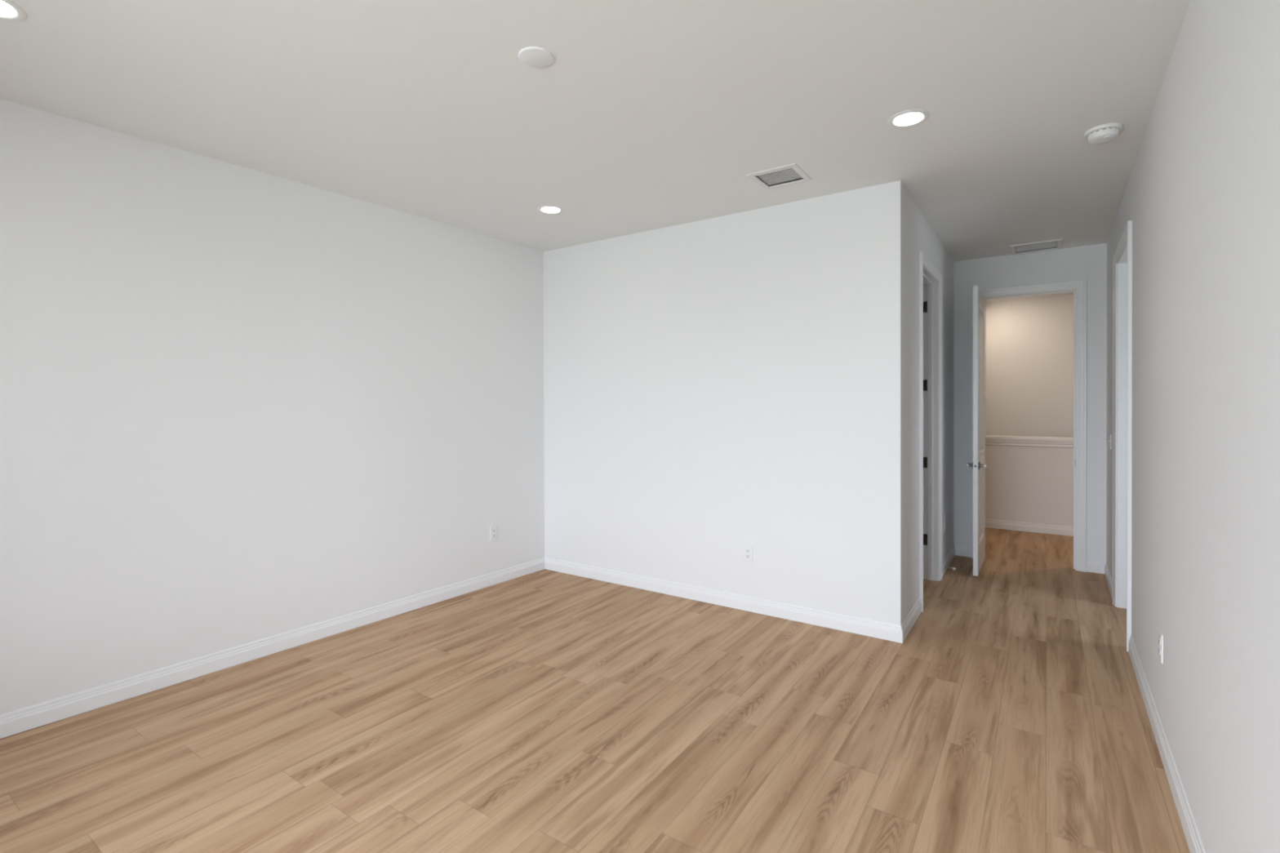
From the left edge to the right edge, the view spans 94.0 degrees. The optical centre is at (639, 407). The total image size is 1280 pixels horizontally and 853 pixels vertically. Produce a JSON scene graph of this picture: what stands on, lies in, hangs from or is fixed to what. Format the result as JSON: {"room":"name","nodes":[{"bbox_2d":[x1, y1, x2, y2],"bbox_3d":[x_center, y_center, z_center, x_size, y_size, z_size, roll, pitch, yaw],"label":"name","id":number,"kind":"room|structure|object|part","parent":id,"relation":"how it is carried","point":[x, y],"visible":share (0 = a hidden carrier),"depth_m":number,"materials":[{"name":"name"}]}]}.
{"room":"empty bedroom","nodes":[
{"label":"empty bedroom","id":0,"kind":"room"},
{"bbox_2d":[0,98,544,714],"bbox_3d":[-2.539,0.043,2.955,0.120,2.750,5.830,0,0,36],"label":"wall","id":1,"kind":"structure","parent":0,"point":[239,406],"depth_m":3.23,"materials":[{"name":"white paint"}]},
{"bbox_2d":[0,557,544,738],"bbox_3d":[-2.485,1.367,2.920,0.014,0.098,5.611,0,0,36],"label":"baseboard","id":2,"kind":"structure","parent":1,"relation":"attached to","point":[24,719],"depth_m":3.24,"materials":[{"name":"white paint"}]},
{"bbox_2d":[489,524,497,541],"bbox_3d":[-1.159,0.994,4.726,0.009,0.114,0.070,0,0,36],"label":"wall outlet","id":3,"kind":"object","parent":1,"relation":"attached to","point":[493,530],"visible":1,"depth_m":4.72,"materials":[{"name":"white plastic"}]},
{"bbox_2d":[0,527,1190,852],"bbox_3d":[1.059,1.466,2.976,6.600,0.120,9.890,0,0,34],"label":"floor","id":4,"kind":"structure","parent":0,"point":[543,711],"depth_m":2.52,"materials":[{"name":"brown wood"}]},
{"bbox_2d":[0,0,1190,302],"bbox_3d":[1.672,-1.402,3.871,6.600,0.100,12.100,0,0,34],"label":"ceiling","id":5,"kind":"structure","parent":0,"point":[646,115],"depth_m":2.57,"materials":[{"name":"white paint"}]},
{"bbox_2d":[0,0,26,21],"bbox_3d":[-2.140,-1.327,1.958,0.178,0.010,0.178,0,0,34],"label":"recessed light","id":6,"kind":"object","parent":5,"relation":"in","point":[10,11],"visible":1,"depth_m":2.00,"materials":[{"name":"white"}]},
{"bbox_2d":[518,46,553,68],"bbox_3d":[-0.395,-1.330,2.270,0.132,0.010,0.132,0,0,34],"label":"cover plate","id":7,"kind":"object","parent":5,"relation":"attached to","point":[537,57],"visible":1,"depth_m":2.26,"materials":[{"name":"white plastic"}]},
{"bbox_2d":[537,204,564,213],"bbox_3d":[-0.607,-1.345,4.048,0.178,0.010,0.178,0,0,34],"label":"recessed light","id":8,"kind":"object","parent":5,"relation":"in","point":[548,209],"visible":1,"depth_m":4.04,"materials":[{"name":"white plastic"}]},
{"bbox_2d":[746,163,812,190],"bbox_3d":[0.815,-1.403,3.481,0.290,0.127,0.292,0,0,34],"label":"ceiling vent","id":9,"kind":"object","parent":5,"relation":"in","point":[797,170],"visible":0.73,"depth_m":3.49,"materials":[{"name":"white metal"}]},
{"bbox_2d":[887,109,929,128],"bbox_3d":[1.247,-1.343,2.772,0.178,0.010,0.178,0,0,34],"label":"recessed light","id":10,"kind":"object","parent":5,"relation":"in","point":[911,117],"visible":1,"depth_m":2.77,"materials":[{"name":"white"}]},
{"bbox_2d":[1009,239,1062,254],"bbox_3d":[3.358,-1.421,5.057,0.360,0.129,0.350,0,0,34],"label":"ceiling vent","id":11,"kind":"object","parent":5,"relation":"in","point":[1033,245],"visible":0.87,"depth_m":5.08,"materials":[{"name":"white metal"}]},
{"bbox_2d":[1084,123,1122,144],"bbox_3d":[2.249,-1.322,2.895,0.146,0.052,0.146,0,0,34],"label":"smoke detector","id":12,"kind":"object","parent":5,"relation":"attached to","point":[1105,133],"visible":1,"depth_m":2.86,"materials":[{"name":"white plastic"}]},
{"bbox_2d":[543,180,900,625],"bbox_3d":[0.392,0.024,4.410,2.886,2.750,0.115,0,0,34],"label":"wall","id":13,"kind":"structure","parent":0,"point":[715,387],"depth_m":4.14,"materials":[{"name":"white paint"}]},
{"bbox_2d":[544,557,902,643],"bbox_3d":[0.365,1.348,4.362,2.899,0.098,0.014,0,0,34],"label":"baseboard","id":14,"kind":"structure","parent":13,"relation":"attached to","point":[890,632],"depth_m":4.13,"materials":[{"name":"white paint"}]},
{"bbox_2d":[743,544,752,562],"bbox_3d":[0.743,1.004,4.104,0.070,0.114,0.009,0,0,34],"label":"wall outlet","id":15,"kind":"object","parent":13,"relation":"attached to","point":[748,549],"visible":1,"depth_m":4.10,"materials":[{"name":"white plastic"}]},
{"bbox_2d":[900,181,954,625],"bbox_3d":[2.232,0.016,4.651,0.115,2.750,2.586,0,0,34],"label":"wall","id":16,"kind":"structure","parent":0,"point":[917,235],"depth_m":3.95,"materials":[{"name":"white paint"}]},
{"bbox_2d":[900,596,921,642],"bbox_3d":[1.739,1.347,3.815,0.014,0.098,0.656,0,0,34],"label":"baseboard","id":17,"kind":"structure","parent":16,"relation":"attached to","point":[908,624],"depth_m":3.79,"materials":[{"name":"white paint"}]},
{"bbox_2d":[919,251,942,611],"bbox_3d":[2.124,0.161,4.493,0.156,2.463,0.915,0,0,34],"label":"door frame","id":18,"kind":"structure","parent":16,"relation":"attached to","point":[930,278],"depth_m":4.79,"materials":[{"name":"white paint"}]},
{"bbox_2d":[943,517,945,532],"bbox_3d":[2.591,0.993,5.068,0.009,0.114,0.070,0,0,34],"label":"wall outlet","id":19,"kind":"object","parent":16,"relation":"attached to","point":[944,517],"visible":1,"depth_m":5.05,"materials":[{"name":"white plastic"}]},
{"bbox_2d":[942,544,955,577],"bbox_3d":[2.696,1.335,5.219,0.014,0.098,0.913,0,0,34],"label":"baseboard","id":20,"kind":"structure","parent":16,"relation":"attached to","point":[948,558],"depth_m":5.22,"materials":[{"name":"white paint"}]},
{"bbox_2d":[985,301,986,435],"bbox_3d":[3.732,0.742,7.742,1.245,4.250,1.252,0,0,34],"label":"wall","id":21,"kind":"structure","parent":0,"point":[985,301],"depth_m":7.76,"materials":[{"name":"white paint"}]},
{"bbox_2d":[985,444,1073,526],"bbox_3d":[5.026,1.627,6.180,2.655,2.492,0.115,0,0,34],"label":"wall","id":22,"kind":"structure","parent":0,"point":[1024,484],"depth_m":6.59,"materials":[{"name":"white paint"}]},
{"bbox_2d":[985,435,1073,448],"bbox_3d":[5.018,0.376,6.166,2.655,0.106,0.149,0,0,34],"label":"ledge","id":23,"kind":"object","parent":22,"relation":"attached to","point":[1016,441],"depth_m":6.57,"materials":[{"name":"white paint"}]},
{"bbox_3d":[4.984,0.394,6.116,2.655,0.070,0.020,0,0,34],"label":"apron moulding","id":24,"kind":"part","parent":23,"relation":"part of","materials":[{"name":"white paint"}]},
{"bbox_2d":[985,519,1073,536],"bbox_3d":[4.524,1.322,6.442,3.780,0.098,0.014,0,0,34],"label":"baseboard","id":25,"kind":"structure","parent":22,"relation":"attached to","point":[989,523],"depth_m":6.58,"materials":[{"name":"white paint"}]},
{"bbox_2d":[986,294,1073,437],"bbox_3d":[5.662,0.740,7.112,2.655,4.250,0.120,0,0,34],"label":"wall","id":26,"kind":"structure","parent":0,"point":[1029,341],"depth_m":7.53,"materials":[{"name":"white paint"}]},
{"bbox_2d":[954,243,1106,561],"bbox_3d":[3.443,0.008,5.321,1.130,2.750,0.115,0,0,34],"label":"wall","id":27,"kind":"structure","parent":0,"point":[1089,263],"depth_m":5.14,"materials":[{"name":"white paint"}]},
{"bbox_2d":[954,544,970,557],"bbox_3d":[3.002,1.332,5.555,0.142,0.098,0.014,0,0,34],"label":"baseboard","id":28,"kind":"structure","parent":27,"relation":"attached to","point":[960,550],"depth_m":5.55,"materials":[{"name":"white paint"}]},
{"bbox_2d":[965,285,986,576],"bbox_3d":[2.941,0.189,5.168,0.150,2.374,0.719,0,0,34],"label":"door","id":29,"kind":"structure","parent":27,"relation":"in","point":[979,464],"depth_m":5.01,"materials":[{"name":"white paint"}]},
{"bbox_3d":[2.746,0.478,4.882,0.025,0.058,0.002,0,0,34],"label":"latch plate","id":30,"kind":"part","parent":29,"relation":"part of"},
{"bbox_3d":[2.815,0.478,4.910,0.048,0.062,0.062,0,0,34],"label":"lever","id":31,"kind":"part","parent":29,"relation":"part of","materials":[{"name":"metal"}]},
{"bbox_2d":[970,279,1086,572],"bbox_3d":[3.446,0.152,5.320,0.854,2.463,0.156,0,0,34],"label":"door frame","id":32,"kind":"structure","parent":27,"relation":"attached to","point":[1078,287],"depth_m":5.07,"materials":[{"name":"white paint"}]},
{"bbox_2d":[1086,560,1106,573],"bbox_3d":[3.822,1.333,4.996,0.134,0.098,0.014,0,0,34],"label":"baseboard","id":33,"kind":"structure","parent":27,"relation":"attached to","point":[1095,566],"depth_m":5.00,"materials":[{"name":"white paint"}]},
{"bbox_2d":[1106,0,1279,852],"bbox_3d":[1.634,0.037,1.605,0.115,2.750,8.294,0,0,35],"label":"wall","id":34,"kind":"structure","parent":0,"point":[1201,197],"depth_m":1.72,"materials":[{"name":"white paint"}]},
{"bbox_2d":[1104,562,1112,599],"bbox_3d":[3.619,1.336,4.596,0.014,0.098,0.903,0,0,35],"label":"baseboard","id":35,"kind":"structure","parent":34,"relation":"attached to","point":[1108,579],"depth_m":4.63,"materials":[{"name":"white paint"}]},
{"bbox_2d":[1107,434,1111,449],"bbox_3d":[3.634,0.262,4.617,0.016,0.114,0.116,0,0,35],"label":"light switch","id":36,"kind":"object","parent":34,"relation":"attached to","point":[1109,441],"visible":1,"depth_m":4.59,"materials":[{"name":"white plastic"}]},
{"bbox_3d":[3.638,0.262,4.615,0.006,0.114,0.116,0,0,35],"label":"plate","id":37,"kind":"part","parent":36,"relation":"part of","materials":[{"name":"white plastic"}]},
{"bbox_2d":[1112,220,1132,651],"bbox_3d":[3.131,0.162,3.774,0.162,2.463,0.988,0,0,34],"label":"door frame","id":38,"kind":"structure","parent":34,"relation":"attached to","point":[1122,255],"depth_m":4.13,"materials":[{"name":"white paint"}]},
{"bbox_2d":[1158,630,1163,663],"bbox_3d":[2.152,0.987,2.466,0.009,0.114,0.070,0,0,35],"label":"wall outlet","id":39,"kind":"object","parent":34,"relation":"attached to","point":[1160,634],"visible":1,"depth_m":2.45,"materials":[{"name":"white plastic"}]},
{"bbox_2d":[1128,635,1205,852],"bbox_3d":[1.044,1.368,0.866,0.014,0.098,6.187,0,0,35],"label":"baseboard","id":40,"kind":"structure","parent":34,"relation":"attached to","point":[1193,840],"depth_m":2.25,"materials":[{"name":"white paint"}]}
]}

